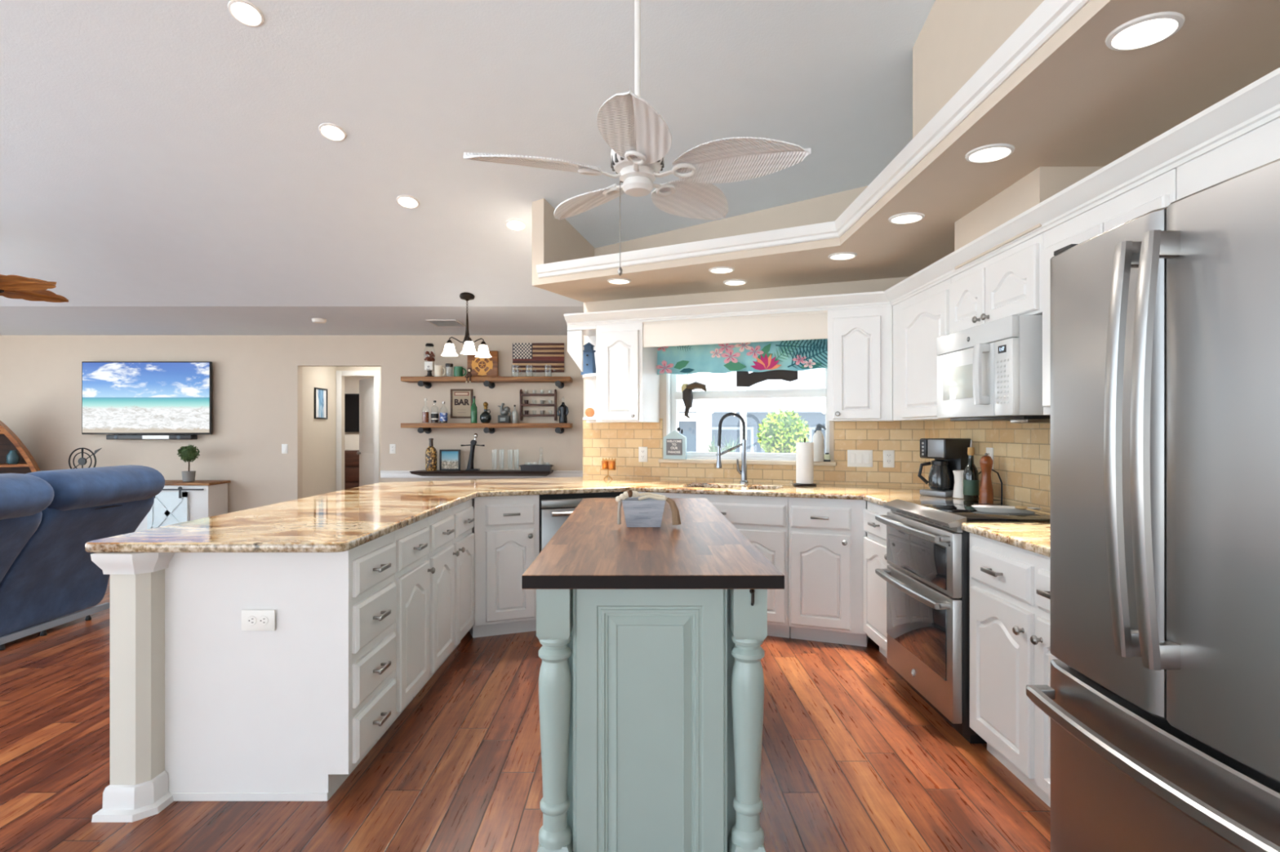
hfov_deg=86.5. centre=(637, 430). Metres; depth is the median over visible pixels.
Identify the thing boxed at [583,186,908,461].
wall
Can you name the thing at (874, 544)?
base cabinet
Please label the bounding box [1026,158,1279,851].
refrigerator
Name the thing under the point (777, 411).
string light
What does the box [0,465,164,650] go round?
seat
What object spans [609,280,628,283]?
diffuser
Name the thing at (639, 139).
ceiling fan
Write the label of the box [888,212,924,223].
recessed light
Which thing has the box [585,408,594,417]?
shell
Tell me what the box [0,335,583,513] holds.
wall
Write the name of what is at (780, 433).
round bush
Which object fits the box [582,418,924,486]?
backsplash
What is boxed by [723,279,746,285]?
recessed light
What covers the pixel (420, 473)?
bar ledge
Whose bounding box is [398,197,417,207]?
diffuser
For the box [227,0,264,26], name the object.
recessed light
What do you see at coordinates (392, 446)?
wall outlet
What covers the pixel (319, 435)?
wall
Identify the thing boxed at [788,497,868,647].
base cabinet
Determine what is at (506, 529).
base cabinet
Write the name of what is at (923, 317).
upper cabinet
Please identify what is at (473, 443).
tap
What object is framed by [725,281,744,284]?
diffuser
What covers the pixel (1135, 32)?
diffuser
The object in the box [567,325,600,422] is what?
corner shelf
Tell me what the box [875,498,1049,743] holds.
stove
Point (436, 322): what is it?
ceiling vent
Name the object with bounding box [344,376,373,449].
wall
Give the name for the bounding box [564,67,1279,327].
trim
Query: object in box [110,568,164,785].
column
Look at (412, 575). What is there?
base cabinet
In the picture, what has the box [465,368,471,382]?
figurine
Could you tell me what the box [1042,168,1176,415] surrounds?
upper cabinet
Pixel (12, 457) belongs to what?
glass jar
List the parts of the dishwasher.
handle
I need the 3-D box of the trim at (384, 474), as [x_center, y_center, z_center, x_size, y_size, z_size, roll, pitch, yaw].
[-1.780,0.535,8.275,2.700,0.090,0.030,0,0,0]
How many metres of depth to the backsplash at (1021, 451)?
3.43 m
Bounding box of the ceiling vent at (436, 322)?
[425,320,466,326]
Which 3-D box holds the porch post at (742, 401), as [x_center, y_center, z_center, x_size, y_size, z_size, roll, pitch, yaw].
[1.273,-0.170,8.200,0.098,3.100,0.098,0,0,0]
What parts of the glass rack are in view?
post, post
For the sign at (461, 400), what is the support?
attached to the wall at (257, 380)
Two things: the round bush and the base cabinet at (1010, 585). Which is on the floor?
the base cabinet at (1010, 585)
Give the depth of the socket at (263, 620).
2.34 m
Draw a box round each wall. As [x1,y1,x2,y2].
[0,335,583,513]
[302,366,336,497]
[336,366,381,490]
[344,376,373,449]
[532,198,594,271]
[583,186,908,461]
[912,0,1044,138]
[954,166,1103,269]
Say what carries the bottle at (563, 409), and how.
on the wall shelf at (423, 427)
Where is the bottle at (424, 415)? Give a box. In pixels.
[422,398,428,422]
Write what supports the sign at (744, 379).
hanging from the window valance
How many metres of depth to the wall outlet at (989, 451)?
3.62 m
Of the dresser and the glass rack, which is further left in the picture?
the dresser
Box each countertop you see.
[84,476,964,552]
[961,523,1049,557]
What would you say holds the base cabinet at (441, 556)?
on the floor
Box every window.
[657,368,836,466]
[679,368,825,453]
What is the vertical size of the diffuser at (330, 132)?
0.036 m
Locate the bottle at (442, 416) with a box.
[439,401,447,422]
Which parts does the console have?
barn door, door rail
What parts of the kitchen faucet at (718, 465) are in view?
support arm, lever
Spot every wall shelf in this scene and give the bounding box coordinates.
[400,376,572,388]
[400,422,572,434]
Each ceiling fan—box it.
[0,274,68,302]
[463,0,811,275]
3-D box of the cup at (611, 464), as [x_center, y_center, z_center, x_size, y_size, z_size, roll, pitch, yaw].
[-0.199,0.260,5.103,0.044,0.060,0.044,0,0,0]
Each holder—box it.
[600,457,615,479]
[823,453,831,462]
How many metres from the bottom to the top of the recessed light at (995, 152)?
0.009 m
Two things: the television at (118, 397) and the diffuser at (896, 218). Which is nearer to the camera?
the diffuser at (896, 218)
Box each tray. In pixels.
[519,464,553,471]
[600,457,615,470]
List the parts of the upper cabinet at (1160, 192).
door, door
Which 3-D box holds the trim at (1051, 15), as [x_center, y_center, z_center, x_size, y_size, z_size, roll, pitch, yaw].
[0.936,-1.107,1.578,1.541,0.085,7.028,0,0,-15]
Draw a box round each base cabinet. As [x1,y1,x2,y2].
[164,531,395,801]
[377,517,435,741]
[413,507,459,697]
[440,498,474,666]
[469,494,539,638]
[638,492,791,638]
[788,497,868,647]
[862,501,890,658]
[969,533,1058,808]
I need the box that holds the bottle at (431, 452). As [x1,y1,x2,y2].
[425,438,436,471]
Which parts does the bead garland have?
cord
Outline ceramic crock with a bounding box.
[952,470,964,498]
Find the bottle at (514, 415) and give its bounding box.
[511,404,517,422]
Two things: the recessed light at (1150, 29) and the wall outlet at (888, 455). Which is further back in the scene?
the wall outlet at (888, 455)
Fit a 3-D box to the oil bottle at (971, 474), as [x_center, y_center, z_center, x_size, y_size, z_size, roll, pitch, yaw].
[1.760,0.210,3.590,0.076,0.320,0.076,0,0,0]
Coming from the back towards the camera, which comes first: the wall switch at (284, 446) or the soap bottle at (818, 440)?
the wall switch at (284, 446)
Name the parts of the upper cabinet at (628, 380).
door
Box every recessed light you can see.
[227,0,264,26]
[318,123,346,141]
[395,195,419,208]
[505,218,526,231]
[607,278,631,284]
[708,266,734,273]
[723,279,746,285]
[827,252,857,260]
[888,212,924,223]
[964,143,1014,163]
[1105,11,1185,51]
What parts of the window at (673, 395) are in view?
sill, meeting rail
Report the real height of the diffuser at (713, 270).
0.002 m
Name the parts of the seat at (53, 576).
leg, leg, metal rail, leg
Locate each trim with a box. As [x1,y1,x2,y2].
[90,552,174,574]
[336,370,379,491]
[380,471,582,478]
[536,0,1090,278]
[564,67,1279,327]
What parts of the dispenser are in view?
lid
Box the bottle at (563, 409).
[556,402,568,422]
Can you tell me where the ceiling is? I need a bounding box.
[0,0,935,335]
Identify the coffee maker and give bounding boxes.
[917,438,971,497]
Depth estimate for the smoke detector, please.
7.04 m
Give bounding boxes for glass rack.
[520,389,556,420]
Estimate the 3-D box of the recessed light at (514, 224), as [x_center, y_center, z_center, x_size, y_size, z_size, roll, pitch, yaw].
[-0.905,-1.528,5.062,0.158,0.048,0.152,0,0,0]
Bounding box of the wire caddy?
[978,469,1002,500]
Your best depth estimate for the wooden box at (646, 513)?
2.59 m
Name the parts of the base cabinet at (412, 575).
drawer, door, handle, knob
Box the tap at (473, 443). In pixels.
[461,433,484,471]
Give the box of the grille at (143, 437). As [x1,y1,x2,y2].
[142,435,168,439]
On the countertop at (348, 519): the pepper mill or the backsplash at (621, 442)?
the pepper mill
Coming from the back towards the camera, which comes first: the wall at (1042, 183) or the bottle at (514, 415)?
the bottle at (514, 415)
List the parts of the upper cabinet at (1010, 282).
door, knob, knob, door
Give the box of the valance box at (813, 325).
[643,310,827,347]
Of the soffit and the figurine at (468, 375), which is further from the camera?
the figurine at (468, 375)
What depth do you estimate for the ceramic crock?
3.69 m
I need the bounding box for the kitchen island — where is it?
[521,497,784,851]
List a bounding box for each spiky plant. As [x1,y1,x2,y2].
[697,436,727,452]
[721,435,739,452]
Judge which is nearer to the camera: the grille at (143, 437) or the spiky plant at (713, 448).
the spiky plant at (713, 448)
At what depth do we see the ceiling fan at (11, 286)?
5.09 m
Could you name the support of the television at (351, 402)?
attached to the wall at (351, 384)
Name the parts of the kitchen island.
leg, panel, leg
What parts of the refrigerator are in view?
door, handle, handle, freezer drawer, door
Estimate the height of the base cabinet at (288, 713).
0.877 m
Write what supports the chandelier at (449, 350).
hanging from the ceiling
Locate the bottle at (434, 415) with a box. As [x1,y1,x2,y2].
[431,400,438,422]
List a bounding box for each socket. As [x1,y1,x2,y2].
[247,615,257,625]
[258,615,268,625]
[886,459,891,464]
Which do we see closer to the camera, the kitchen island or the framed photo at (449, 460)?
the kitchen island
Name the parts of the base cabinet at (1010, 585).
handle, door, drawer, knob, knob, handle, drawer, door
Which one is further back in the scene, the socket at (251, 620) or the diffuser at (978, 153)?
the diffuser at (978, 153)
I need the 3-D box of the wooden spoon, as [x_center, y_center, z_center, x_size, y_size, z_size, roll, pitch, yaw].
[1.667,0.339,2.785,0.045,0.030,0.324,0,0,-12]
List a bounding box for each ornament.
[68,448,101,469]
[581,342,595,375]
[680,373,706,418]
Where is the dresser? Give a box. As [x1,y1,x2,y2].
[344,449,359,489]
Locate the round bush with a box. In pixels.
[755,408,809,453]
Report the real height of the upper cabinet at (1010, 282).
0.313 m
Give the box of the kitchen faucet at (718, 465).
[715,412,748,483]
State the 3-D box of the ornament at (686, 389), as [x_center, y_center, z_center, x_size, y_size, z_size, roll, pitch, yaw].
[0.418,-0.348,5.046,0.198,0.520,0.081,0,0,22]
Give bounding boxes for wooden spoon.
[1014,506,1049,515]
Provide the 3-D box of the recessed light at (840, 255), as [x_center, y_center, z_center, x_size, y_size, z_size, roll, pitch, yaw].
[1.195,-1.016,3.968,0.164,0.009,0.164,0,0,0]
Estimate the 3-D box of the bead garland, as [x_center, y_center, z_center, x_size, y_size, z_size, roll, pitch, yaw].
[0.041,0.294,2.608,0.250,0.131,0.074,0,0,0]
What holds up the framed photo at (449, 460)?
on the bar ledge
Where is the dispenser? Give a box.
[424,343,435,376]
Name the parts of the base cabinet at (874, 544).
handle, drawer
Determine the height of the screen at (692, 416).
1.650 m
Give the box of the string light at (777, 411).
[680,407,825,416]
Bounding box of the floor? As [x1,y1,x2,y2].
[0,575,1050,851]
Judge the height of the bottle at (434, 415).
0.272 m
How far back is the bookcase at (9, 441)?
7.96 m
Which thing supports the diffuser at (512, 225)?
attached to the recessed light at (514, 224)
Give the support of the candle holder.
on the countertop at (348, 519)
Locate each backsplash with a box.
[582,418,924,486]
[924,420,1049,509]
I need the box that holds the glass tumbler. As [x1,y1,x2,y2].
[445,363,453,367]
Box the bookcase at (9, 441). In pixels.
[0,420,40,474]
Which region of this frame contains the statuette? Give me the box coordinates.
[497,403,511,422]
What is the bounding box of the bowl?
[1014,506,1026,510]
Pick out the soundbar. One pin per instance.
(108, 437)
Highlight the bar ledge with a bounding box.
[409,470,553,475]
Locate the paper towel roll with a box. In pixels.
[792,437,816,486]
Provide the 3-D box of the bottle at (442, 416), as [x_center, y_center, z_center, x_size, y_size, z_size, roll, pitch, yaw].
[-2.317,-0.215,8.120,0.093,0.258,0.093,0,0,0]
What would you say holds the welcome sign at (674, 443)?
on the window at (673, 395)
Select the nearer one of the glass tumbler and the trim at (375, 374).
the glass tumbler
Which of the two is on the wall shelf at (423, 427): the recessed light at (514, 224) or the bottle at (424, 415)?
the bottle at (424, 415)
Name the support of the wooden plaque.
on the wall shelf at (488, 381)
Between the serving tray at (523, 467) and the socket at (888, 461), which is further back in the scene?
the serving tray at (523, 467)
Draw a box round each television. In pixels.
[81,361,212,434]
[344,394,359,431]
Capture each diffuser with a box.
[231,2,261,24]
[320,125,344,139]
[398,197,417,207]
[506,221,524,230]
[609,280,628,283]
[711,268,731,272]
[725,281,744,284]
[831,253,853,258]
[891,214,920,222]
[969,147,1010,160]
[1111,18,1177,46]
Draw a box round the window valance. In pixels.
[656,338,827,374]
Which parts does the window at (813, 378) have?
pane, pane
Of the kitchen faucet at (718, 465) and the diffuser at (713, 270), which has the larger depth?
the kitchen faucet at (718, 465)
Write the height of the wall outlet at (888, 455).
0.116 m
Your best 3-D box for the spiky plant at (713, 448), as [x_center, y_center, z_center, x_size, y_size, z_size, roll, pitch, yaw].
[0.829,0.708,7.583,0.270,1.344,0.310,0,0,-14]
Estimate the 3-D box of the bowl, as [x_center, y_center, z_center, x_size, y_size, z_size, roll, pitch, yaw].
[1.642,0.331,2.910,0.044,0.015,0.068,0,0,0]
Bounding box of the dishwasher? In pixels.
[539,492,623,552]
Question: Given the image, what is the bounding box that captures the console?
[134,480,231,532]
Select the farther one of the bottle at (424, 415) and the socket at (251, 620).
the bottle at (424, 415)
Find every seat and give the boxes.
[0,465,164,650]
[0,473,53,582]
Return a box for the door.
[356,377,373,486]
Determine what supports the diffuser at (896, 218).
attached to the recessed light at (908, 217)
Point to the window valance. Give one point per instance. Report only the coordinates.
(804, 354)
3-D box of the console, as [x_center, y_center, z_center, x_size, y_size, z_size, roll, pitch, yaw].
[-5.760,0.943,8.043,1.640,0.675,0.435,0,0,0]
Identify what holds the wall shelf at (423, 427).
attached to the wall at (257, 380)
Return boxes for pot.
[182,471,195,482]
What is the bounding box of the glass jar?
[5,450,19,464]
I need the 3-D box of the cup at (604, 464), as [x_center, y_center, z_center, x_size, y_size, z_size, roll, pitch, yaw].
[-0.249,0.260,5.123,0.044,0.060,0.044,0,0,0]
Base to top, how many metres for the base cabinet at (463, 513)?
0.877 m
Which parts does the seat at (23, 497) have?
backrest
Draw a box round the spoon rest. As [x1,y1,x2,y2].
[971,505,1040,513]
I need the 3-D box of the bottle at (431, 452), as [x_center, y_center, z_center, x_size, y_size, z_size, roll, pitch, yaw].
[-2.465,0.286,8.120,0.132,0.388,0.132,0,0,0]
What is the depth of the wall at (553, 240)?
4.84 m
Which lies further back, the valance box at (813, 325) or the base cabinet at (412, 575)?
the valance box at (813, 325)
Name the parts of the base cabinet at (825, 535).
handle, drawer, door, knob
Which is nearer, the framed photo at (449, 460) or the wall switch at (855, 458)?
the wall switch at (855, 458)
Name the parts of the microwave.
door, handle, control panel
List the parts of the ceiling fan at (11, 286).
blade, blade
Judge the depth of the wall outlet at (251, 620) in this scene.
2.34 m
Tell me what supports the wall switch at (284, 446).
attached to the wall at (257, 380)
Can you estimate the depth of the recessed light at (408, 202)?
4.78 m
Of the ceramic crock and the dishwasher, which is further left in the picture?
the dishwasher
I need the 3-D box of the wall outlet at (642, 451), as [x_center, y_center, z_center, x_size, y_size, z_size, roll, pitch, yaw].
[0.041,0.184,5.207,0.072,0.116,0.009,0,0,22]
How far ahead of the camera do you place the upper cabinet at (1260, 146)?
1.81 m
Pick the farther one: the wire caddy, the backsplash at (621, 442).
the backsplash at (621, 442)
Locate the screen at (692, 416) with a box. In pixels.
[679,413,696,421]
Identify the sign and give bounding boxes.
[450,389,472,418]
[663,427,686,459]
[736,369,797,386]
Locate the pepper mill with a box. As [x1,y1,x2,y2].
[978,453,993,500]
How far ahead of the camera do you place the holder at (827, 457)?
4.67 m
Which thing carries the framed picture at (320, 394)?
attached to the wall at (319, 435)
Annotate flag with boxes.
[512,342,564,372]
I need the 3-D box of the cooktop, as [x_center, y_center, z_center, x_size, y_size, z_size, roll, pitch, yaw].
[1.595,0.366,3.105,0.550,0.017,0.736,0,0,0]
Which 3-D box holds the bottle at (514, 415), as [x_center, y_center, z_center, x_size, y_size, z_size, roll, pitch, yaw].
[-1.466,-0.196,8.120,0.062,0.220,0.062,0,0,0]
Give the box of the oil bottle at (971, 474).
[963,440,978,500]
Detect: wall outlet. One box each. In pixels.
[241,609,275,631]
[389,444,395,453]
[638,446,647,462]
[883,450,894,467]
[986,447,993,469]
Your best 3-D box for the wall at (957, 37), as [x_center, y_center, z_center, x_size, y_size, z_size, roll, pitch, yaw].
[1.660,-2.005,0.755,0.480,1.770,5.510,0,0,0]
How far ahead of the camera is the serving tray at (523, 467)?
8.00 m
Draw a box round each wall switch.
[281,444,287,453]
[847,449,872,466]
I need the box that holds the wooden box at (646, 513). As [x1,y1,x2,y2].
[622,497,665,527]
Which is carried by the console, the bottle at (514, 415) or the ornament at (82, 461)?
the ornament at (82, 461)
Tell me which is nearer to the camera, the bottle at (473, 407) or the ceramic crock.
the ceramic crock
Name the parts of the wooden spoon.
handle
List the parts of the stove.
handle, handle, door glass, door glass, oven door, oven door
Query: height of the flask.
0.254 m
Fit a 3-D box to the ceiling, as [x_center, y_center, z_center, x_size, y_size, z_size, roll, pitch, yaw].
[-3.590,-2.075,1.705,11.220,1.830,13.410,0,0,0]
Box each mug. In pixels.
[434,365,445,376]
[453,366,466,376]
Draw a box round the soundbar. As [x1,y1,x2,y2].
[106,435,197,439]
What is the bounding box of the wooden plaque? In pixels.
[466,351,498,376]
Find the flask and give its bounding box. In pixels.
[480,402,491,422]
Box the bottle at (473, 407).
[471,395,477,422]
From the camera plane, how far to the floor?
2.56 m
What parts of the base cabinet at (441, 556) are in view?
drawer, door, handle, knob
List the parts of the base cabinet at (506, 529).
drawer, door, handle, knob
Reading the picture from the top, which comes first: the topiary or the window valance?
the window valance
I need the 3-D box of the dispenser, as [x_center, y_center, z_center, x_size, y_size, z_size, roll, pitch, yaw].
[-2.484,-0.838,8.120,0.140,0.405,0.140,0,0,0]
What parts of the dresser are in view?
drawer, drawer, drawer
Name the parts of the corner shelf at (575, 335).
bracket panel, panel, panel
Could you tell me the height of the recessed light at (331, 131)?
0.048 m
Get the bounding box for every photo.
[439,449,460,470]
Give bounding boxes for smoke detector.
[311,318,326,323]
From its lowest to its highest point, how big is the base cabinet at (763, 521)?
0.877 m
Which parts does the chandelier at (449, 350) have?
lamp shade, arm, lamp shade, arm, arm, lamp shade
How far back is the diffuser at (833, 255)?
3.96 m
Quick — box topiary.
[177,444,200,482]
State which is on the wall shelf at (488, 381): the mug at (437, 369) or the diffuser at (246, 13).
the mug at (437, 369)
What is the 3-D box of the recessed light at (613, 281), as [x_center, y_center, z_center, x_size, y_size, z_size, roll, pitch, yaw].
[-0.125,-1.016,4.636,0.164,0.009,0.164,0,0,0]
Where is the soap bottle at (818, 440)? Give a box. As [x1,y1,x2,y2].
[812,423,826,462]
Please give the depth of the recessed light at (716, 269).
4.30 m
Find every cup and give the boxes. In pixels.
[601,461,607,469]
[608,461,613,469]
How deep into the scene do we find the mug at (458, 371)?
8.08 m
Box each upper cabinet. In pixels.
[595,322,659,422]
[827,306,893,422]
[893,277,951,421]
[950,232,1043,333]
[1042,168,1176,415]
[1176,117,1279,199]
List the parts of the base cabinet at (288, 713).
drawer, drawer, drawer, drawer, handle, handle, handle, handle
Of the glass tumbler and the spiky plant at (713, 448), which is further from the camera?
the glass tumbler
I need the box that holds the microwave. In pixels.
[936,315,1049,423]
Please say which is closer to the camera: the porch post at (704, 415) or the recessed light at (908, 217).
the recessed light at (908, 217)
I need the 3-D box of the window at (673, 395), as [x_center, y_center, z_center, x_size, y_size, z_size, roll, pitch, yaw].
[0.790,-0.238,4.971,1.297,0.964,0.190,0,0,22]
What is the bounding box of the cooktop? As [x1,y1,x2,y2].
[903,500,1049,523]
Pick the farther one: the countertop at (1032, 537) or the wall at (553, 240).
the wall at (553, 240)
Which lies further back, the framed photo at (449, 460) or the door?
the door
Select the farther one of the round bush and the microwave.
the round bush
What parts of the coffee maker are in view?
control panel, carafe handle, plate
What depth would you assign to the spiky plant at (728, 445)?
7.59 m
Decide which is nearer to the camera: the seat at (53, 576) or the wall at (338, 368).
the seat at (53, 576)
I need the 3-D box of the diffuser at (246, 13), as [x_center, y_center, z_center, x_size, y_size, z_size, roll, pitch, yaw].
[-1.903,-2.030,3.307,0.130,0.036,0.126,0,0,0]
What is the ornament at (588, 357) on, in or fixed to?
on the corner shelf at (575, 335)
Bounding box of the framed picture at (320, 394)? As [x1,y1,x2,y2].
[314,387,327,419]
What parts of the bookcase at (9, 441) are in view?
panel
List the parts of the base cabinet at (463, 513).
knob, drawer, door, handle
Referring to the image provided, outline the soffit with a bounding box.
[532,0,1279,302]
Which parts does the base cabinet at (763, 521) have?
drawer, door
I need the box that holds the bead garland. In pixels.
[615,489,680,524]
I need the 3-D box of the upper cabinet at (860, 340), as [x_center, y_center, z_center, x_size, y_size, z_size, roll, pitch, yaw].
[1.457,-0.417,4.430,0.390,0.715,0.410,0,0,22]
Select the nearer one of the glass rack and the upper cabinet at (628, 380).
the upper cabinet at (628, 380)
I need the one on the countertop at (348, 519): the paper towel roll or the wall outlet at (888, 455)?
the paper towel roll
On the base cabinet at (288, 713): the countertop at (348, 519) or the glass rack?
the countertop at (348, 519)
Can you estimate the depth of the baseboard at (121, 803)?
2.25 m
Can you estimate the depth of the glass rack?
8.21 m
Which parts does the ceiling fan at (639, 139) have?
blade, blade, pull chain, blade, blade, blade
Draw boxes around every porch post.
[696,372,711,452]
[739,386,746,452]
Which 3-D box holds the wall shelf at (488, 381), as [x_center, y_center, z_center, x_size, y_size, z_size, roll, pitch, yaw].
[-1.791,-0.572,8.137,1.997,0.127,0.305,0,0,0]
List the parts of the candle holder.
stem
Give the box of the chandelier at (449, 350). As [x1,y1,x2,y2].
[440,292,491,357]
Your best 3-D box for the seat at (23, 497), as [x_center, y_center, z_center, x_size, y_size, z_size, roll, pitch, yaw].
[-3.916,0.757,3.393,1.409,1.046,0.865,0,0,0]
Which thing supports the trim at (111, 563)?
attached to the column
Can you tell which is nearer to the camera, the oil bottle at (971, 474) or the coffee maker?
the oil bottle at (971, 474)
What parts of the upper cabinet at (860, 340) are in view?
knob, door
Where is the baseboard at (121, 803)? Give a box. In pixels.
[91,770,173,822]
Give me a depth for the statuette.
8.09 m

